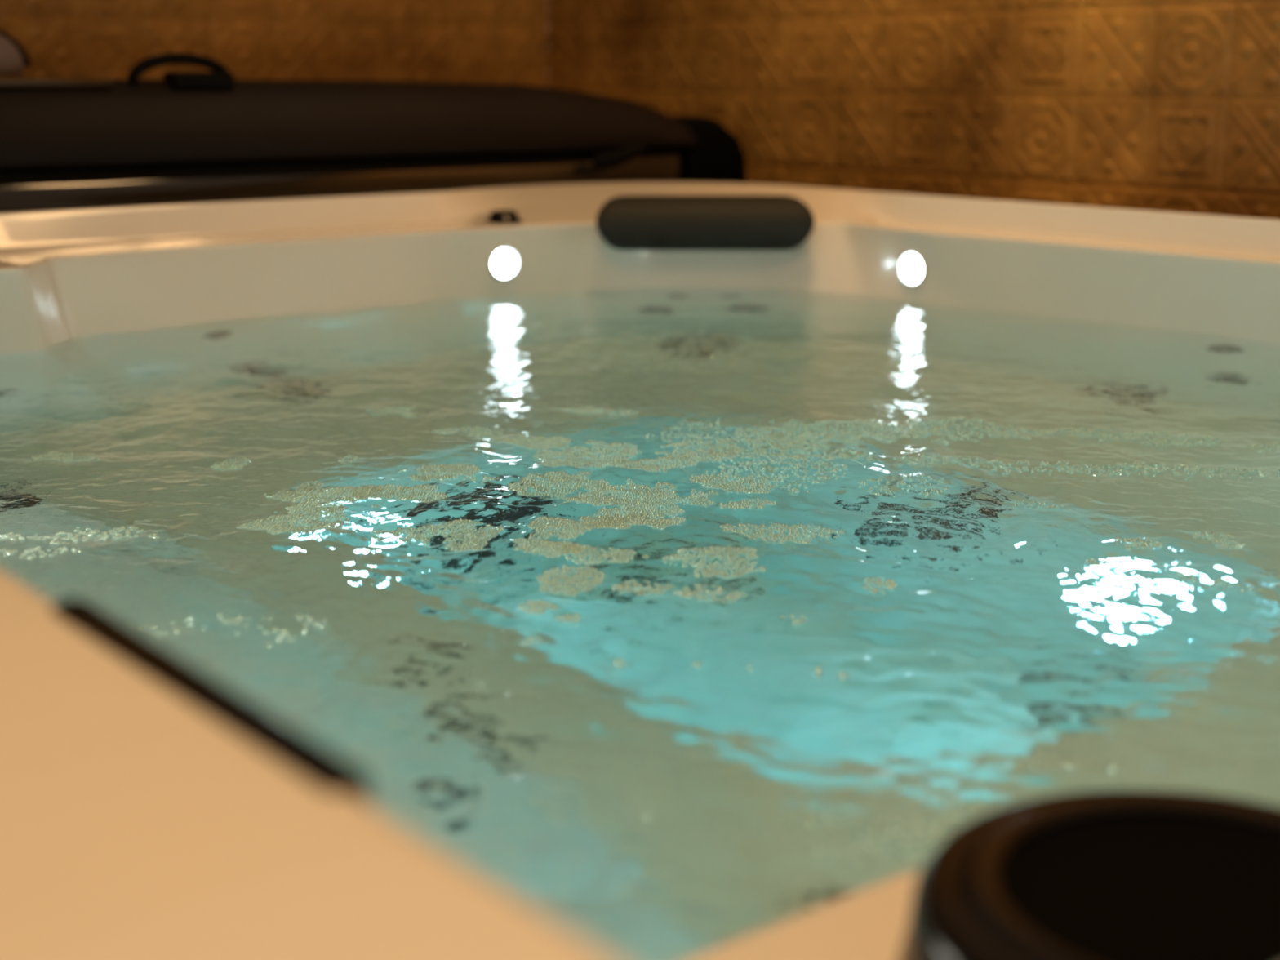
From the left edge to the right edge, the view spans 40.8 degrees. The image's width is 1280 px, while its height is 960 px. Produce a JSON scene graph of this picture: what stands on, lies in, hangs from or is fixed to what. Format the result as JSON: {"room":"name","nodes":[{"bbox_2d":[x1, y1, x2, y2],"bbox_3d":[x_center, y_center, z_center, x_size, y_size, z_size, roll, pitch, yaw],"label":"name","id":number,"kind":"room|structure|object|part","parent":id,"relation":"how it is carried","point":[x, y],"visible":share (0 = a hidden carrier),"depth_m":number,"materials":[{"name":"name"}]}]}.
{"room":"hot tub room","nodes":[
{"label":"hot tub room","id":0,"kind":"room"},
{"bbox_2d":[0,0,548,87],"bbox_3d":[-1.691,-0.799,2.654,3.798,2.502,0.010,-10,17,-37],"label":"wall","id":1,"kind":"structure","parent":0,"point":[446,41],"depth_m":3.45,"materials":[{"name":"brown metal"}]},
{"bbox_2d":[546,0,1279,219],"bbox_3d":[1.107,-0.691,2.199,0.010,2.499,4.221,-10,17,-37],"label":"wall","id":2,"kind":"structure","parent":0,"point":[1158,105],"depth_m":2.91,"materials":[{"name":"brown metal"}]},
{"bbox_3d":[-0.454,0.973,0.691,4.850,0.050,5.270,-10,17,-37],"label":"floor","id":3,"kind":"structure","parent":0,"visible":0},
{"bbox_2d":[0,52,746,212],"bbox_3d":[-0.969,-0.119,2.791,2.600,1.115,0.578,-10,17,-37],"label":"cover","id":4,"kind":"object","parent":3,"relation":"on","point":[215,136],"visible":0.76,"depth_m":2.74,"materials":[{"name":"black leather"}]},
{"bbox_2d":[0,29,31,75],"bbox_3d":[-1.055,-0.652,2.582,0.266,0.088,0.140,-10,17,-37],"label":"cushion","id":5,"kind":"object","parent":4,"relation":"on","point":[14,58],"visible":1,"depth_m":2.61,"materials":[{"name":"grey fabric"}]},
{"bbox_3d":[-0.705,-0.630,2.636,0.174,0.050,0.017,-10,17,-37],"label":"handle","id":6,"kind":"part","parent":4,"relation":"part of","materials":[{"name":"black plastic"}]},
{"bbox_3d":[-1.039,-0.436,2.683,2.450,0.120,0.522,-10,17,-37],"label":"panel","id":7,"kind":"part","parent":4,"relation":"part of","materials":[{"name":"black leather"}]},
{"bbox_3d":[-1.029,-0.557,2.658,2.470,0.125,0.550,-10,17,-37],"label":"panel","id":8,"kind":"part","parent":4,"relation":"part of","materials":[{"name":"black leather"}]},
{"bbox_2d":[0,182,1279,959],"bbox_3d":[0.051,0.241,1.720,2.005,0.903,2.410,-10,17,-37],"label":"hot tub","id":9,"kind":"object","parent":3,"relation":"on","point":[150,809],"visible":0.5,"depth_m":0.61,"materials":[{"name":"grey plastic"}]},
{"bbox_3d":[-0.212,-0.409,2.675,0.062,0.020,0.062,-10,17,-37],"label":"air knob","id":10,"kind":"part","parent":9,"relation":"part of","materials":[{"name":"black plastic"}]},
{"bbox_2d":[488,245,519,279],"bbox_3d":[-0.209,-0.334,2.645,0.052,0.052,0.011,-8,16,-31],"label":"wall light","id":11,"kind":"object","parent":9,"relation":"attached to","point":[504,260],"depth_m":2.64,"materials":[{"name":"white"}]},
{"bbox_2d":[0,288,1279,959],"bbox_3d":[0.114,-0.055,1.655,1.776,0.016,2.064,-10,17,-37],"label":"water","id":12,"kind":"object","parent":9,"relation":"in","point":[996,642],"visible":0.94,"depth_m":1.19,"materials":[{"name":"teal liquid"}]},
{"bbox_2d":[0,404,1279,865],"bbox_3d":[0.090,0.011,1.370,1.050,0.018,1.061,-10,17,-37],"label":"foam","id":13,"kind":"object","parent":12,"relation":"on","point":[618,519],"visible":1,"depth_m":1.38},
{"bbox_2d":[898,251,926,285],"bbox_3d":[0.410,-0.318,2.586,0.011,0.052,0.052,-10,17,-37],"label":"wall light","id":14,"kind":"object","parent":9,"relation":"attached to","point":[912,264],"depth_m":2.58,"materials":[{"name":"white"}]},
{"bbox_3d":[0.187,0.153,0.571,0.200,0.039,0.200,-10,17,-37],"label":"filter lid","id":15,"kind":"part","parent":9,"relation":"part of","materials":[{"name":"black plastic"}]},
{"bbox_3d":[0.187,0.145,0.569,0.138,0.015,0.138,-10,17,-37],"label":"lid","id":16,"kind":"part","parent":9,"relation":"part of","materials":[{"name":"black plastic"}]}
]}

